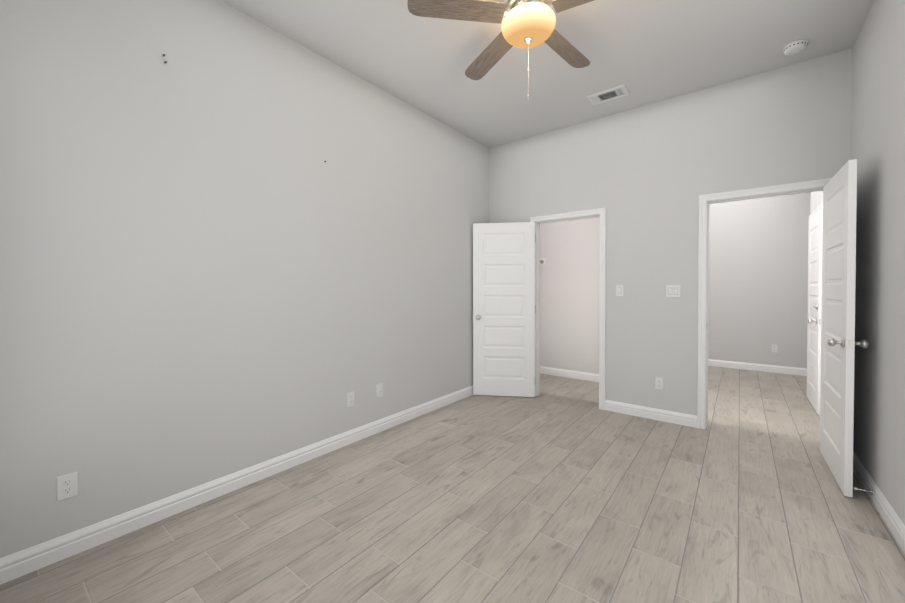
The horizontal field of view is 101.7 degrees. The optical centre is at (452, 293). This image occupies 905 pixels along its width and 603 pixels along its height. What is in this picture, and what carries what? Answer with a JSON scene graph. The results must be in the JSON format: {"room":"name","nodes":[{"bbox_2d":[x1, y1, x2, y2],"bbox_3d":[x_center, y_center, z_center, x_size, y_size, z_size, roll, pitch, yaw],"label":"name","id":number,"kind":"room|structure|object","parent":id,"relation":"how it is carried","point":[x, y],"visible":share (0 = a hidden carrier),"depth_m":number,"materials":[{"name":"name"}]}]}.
{"room":"empty bedroom","nodes":[
{"label":"empty bedroom","id":0,"kind":"room"},
{"bbox_2d":[0,0,488,557],"bbox_3d":[-0.524,-0.298,3.516,0.120,3.040,5.566,1,1,38],"label":"wall","id":1,"kind":"structure","parent":0,"point":[232,240],"depth_m":2.17,"materials":[{"name":"grey paint"}]},
{"bbox_2d":[56,471,77,501],"bbox_3d":[-1.831,0.918,1.751,0.010,0.115,0.070,1,1,38],"label":"electrical outlet","id":2,"kind":"object","parent":1,"relation":"attached to","point":[67,486],"visible":1,"depth_m":1.75,"materials":[{"name":"white plastic"}]},
{"bbox_2d":[0,385,472,584],"bbox_3d":[-0.814,1.176,3.054,0.014,0.108,4.200,1,1,38],"label":"baseboard","id":3,"kind":"structure","parent":1,"relation":"attached to","point":[31,559],"depth_m":2.11,"materials":[{"name":"white wood"}]},
{"bbox_2d":[347,392,353,407],"bbox_3d":[-0.835,0.871,3.026,0.010,0.115,0.070,1,1,38],"label":"electrical outlet","id":4,"kind":"object","parent":1,"relation":"attached to","point":[350,399],"visible":1,"depth_m":3.02,"materials":[{"name":"white plastic"}]},
{"bbox_2d":[376,383,382,397],"bbox_3d":[-0.642,0.861,3.266,0.018,0.115,0.070,1,1,38],"label":"outlet","id":5,"kind":"object","parent":1,"relation":"attached to","point":[379,390],"visible":1,"depth_m":3.26,"materials":[{"name":"white plastic"}]},
{"bbox_2d":[0,366,904,602],"bbox_3d":[1.712,1.271,3.163,4.461,0.100,8.080,1,1,38],"label":"floor","id":6,"kind":"structure","parent":0,"point":[558,489],"depth_m":2.00,"materials":[{"name":"tile"}]},
{"bbox_2d":[221,0,874,148],"bbox_3d":[1.703,-1.868,3.115,4.461,0.100,8.080,1,1,38],"label":"ceiling","id":7,"kind":"structure","parent":0,"point":[646,52],"depth_m":2.73,"materials":[{"name":"paint"}]},
{"bbox_2d":[407,0,593,100],"bbox_3d":[0.491,-1.474,2.198,1.355,0.654,1.346,1,1,38],"label":"ceiling fan","id":8,"kind":"object","parent":7,"relation":"hanging from","point":[528,23],"visible":1,"depth_m":2.14,"materials":[{"name":"brown wood"}]},
{"bbox_2d":[586,84,629,104],"bbox_3d":[1.425,-1.811,3.378,0.330,0.019,0.205,1,1,38],"label":"ceiling vent","id":9,"kind":"object","parent":7,"relation":"in","point":[608,94],"visible":1,"depth_m":3.37,"materials":[{"name":"white metal"}]},
{"bbox_2d":[782,39,808,54],"bbox_3d":[2.509,-1.793,2.696,0.144,0.042,0.144,1,1,38],"label":"smoke detector","id":10,"kind":"object","parent":7,"relation":"attached to","point":[795,47],"visible":1,"depth_m":2.67,"materials":[{"name":"white plastic"}]},
{"bbox_2d":[540,217,599,373],"bbox_3d":[1.779,-0.329,5.172,1.470,3.040,0.120,1,1,38],"label":"wall","id":11,"kind":"structure","parent":0,"point":[569,303],"depth_m":5.19,"materials":[{"name":"paint"}]},
{"bbox_2d":[540,258,545,264],"bbox_3d":[1.034,-0.466,5.056,0.110,0.090,0.976,1,1,38],"label":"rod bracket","id":12,"kind":"object","parent":11,"relation":"attached to","point":[542,261],"visible":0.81,"depth_m":5.41,"materials":[{"name":"white"}]},
{"bbox_2d":[540,366,598,381],"bbox_3d":[1.742,1.137,5.141,1.470,0.108,0.014,1,1,38],"label":"baseboard","id":13,"kind":"structure","parent":11,"relation":"attached to","point":[593,377],"depth_m":5.18,"materials":[{"name":"white wood"}]},
{"bbox_2d":[489,48,852,415],"bbox_3d":[1.752,-0.308,3.764,3.161,3.040,0.120,1,1,38],"label":"wall","id":14,"kind":"structure","parent":0,"point":[645,176],"depth_m":3.48,"materials":[{"name":"grey paint"}]},
{"bbox_2d":[473,222,535,396],"bbox_3d":[0.601,0.187,4.317,0.732,2.024,0.177,0,1,8],"label":"closet door","id":15,"kind":"structure","parent":14,"relation":"in","point":[503,309],"depth_m":4.30,"materials":[{"name":"white wood"}]},
{"bbox_2d":[535,214,599,395],"bbox_3d":[1.293,0.182,4.132,0.752,2.052,0.122,1,1,38],"label":"door frame","id":16,"kind":"structure","parent":14,"relation":"attached to","point":[537,312],"depth_m":4.33,"materials":[{"name":"white wood"}]},
{"bbox_2d":[530,208,605,409],"bbox_3d":[1.293,0.158,4.131,0.848,2.100,0.158,1,1,38],"label":"trim","id":17,"kind":"structure","parent":14,"relation":"attached to","point":[602,305],"depth_m":3.83,"materials":[{"name":"white wood"}]},
{"bbox_2d":[616,285,623,295],"bbox_3d":[1.694,-0.032,3.731,0.070,0.115,0.013,1,1,38],"label":"light switch","id":18,"kind":"object","parent":14,"relation":"attached to","point":[619,290],"visible":1,"depth_m":3.73,"materials":[{"name":"white plastic"}]},
{"bbox_2d":[605,400,696,427],"bbox_3d":[1.904,1.160,3.586,0.801,0.108,0.014,1,1,38],"label":"baseboard","id":19,"kind":"structure","parent":14,"relation":"attached to","point":[689,420],"depth_m":3.56,"materials":[{"name":"white wood"}]},
{"bbox_2d":[655,377,663,389],"bbox_3d":[1.980,0.862,3.524,0.070,0.115,0.010,1,1,38],"label":"electrical outlet","id":20,"kind":"object","parent":14,"relation":"attached to","point":[659,383],"visible":1,"depth_m":3.52,"materials":[{"name":"white plastic"}]},
{"bbox_2d":[666,285,680,296],"bbox_3d":[2.063,-0.024,3.442,0.116,0.115,0.013,1,1,38],"label":"double light switch","id":21,"kind":"object","parent":14,"relation":"attached to","point":[673,290],"visible":1,"depth_m":3.44,"materials":[{"name":"white plastic"}]},
{"bbox_2d":[708,236,709,365],"bbox_3d":[3.940,0.120,6.137,0.551,2.100,0.019,1,1,38],"label":"door frame","id":22,"kind":"structure","parent":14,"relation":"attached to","point":[708,327],"depth_m":5.97,"materials":[{"name":"white wood"}]},
{"bbox_2d":[697,178,831,428],"bbox_3d":[2.610,0.170,3.103,0.892,2.100,0.158,1,1,38],"label":"door frame","id":23,"kind":"structure","parent":14,"relation":"attached to","point":[702,264],"depth_m":3.29,"materials":[{"name":"white wood"}]},
{"bbox_2d":[820,159,868,497],"bbox_3d":[2.616,0.209,2.511,0.177,2.024,0.776,0,1,37],"label":"hall door","id":24,"kind":"structure","parent":14,"relation":"in","point":[838,343],"depth_m":2.36,"materials":[{"name":"white wood"}]},
{"bbox_2d":[709,192,810,367],"bbox_3d":[4.694,-0.344,5.628,2.321,3.040,0.120,1,1,38],"label":"wall","id":25,"kind":"structure","parent":0,"point":[758,278],"depth_m":5.58,"materials":[{"name":"grey paint"}]},
{"bbox_2d":[709,359,806,375],"bbox_3d":[4.867,1.124,5.433,1.788,0.108,0.014,1,1,38],"label":"baseboard","id":26,"kind":"structure","parent":25,"relation":"attached to","point":[763,367],"depth_m":5.58,"materials":[{"name":"white wood"}]},
{"bbox_2d":[771,345,777,352],"bbox_3d":[4.798,0.818,5.484,0.070,0.115,0.010,1,1,38],"label":"outlet","id":27,"kind":"object","parent":25,"relation":"attached to","point":[774,348],"visible":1,"depth_m":5.48,"materials":[{"name":"white plastic"}]},
{"bbox_2d":[810,0,904,524],"bbox_3d":[2.295,-0.280,1.795,0.120,3.040,6.325,1,1,38],"label":"wall","id":28,"kind":"structure","parent":0,"point":[878,110],"depth_m":2.14,"materials":[{"name":"grey paint"}]},
{"bbox_2d":[807,211,821,413],"bbox_3d":[3.858,0.185,3.962,0.117,2.020,0.776,1,1,38],"label":"hall door","id":29,"kind":"structure","parent":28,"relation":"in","point":[814,306],"depth_m":3.87,"materials":[{"name":"white wood"}]},
{"bbox_2d":[809,202,822,416],"bbox_3d":[3.930,0.154,3.908,0.139,2.100,0.891,1,1,38],"label":"door frame","id":30,"kind":"structure","parent":28,"relation":"attached to","point":[816,211],"depth_m":3.61,"materials":[{"name":"white wood"}]},
{"bbox_2d":[853,451,904,553],"bbox_3d":[1.656,1.198,1.124,0.041,0.108,4.200,1,1,38],"label":"baseboard","id":31,"kind":"structure","parent":28,"relation":"attached to","point":[894,523],"depth_m":2.05,"materials":[{"name":"white wood"}]},
{"bbox_2d":[854,487,873,494],"bbox_3d":[2.450,1.172,2.194,0.079,0.026,0.025,1,1,38],"label":"spring door stop","id":32,"kind":"object","parent":31,"relation":"attached to","point":[856,488],"visible":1,"depth_m":2.19,"materials":[{"name":"silver metal"}]}
]}

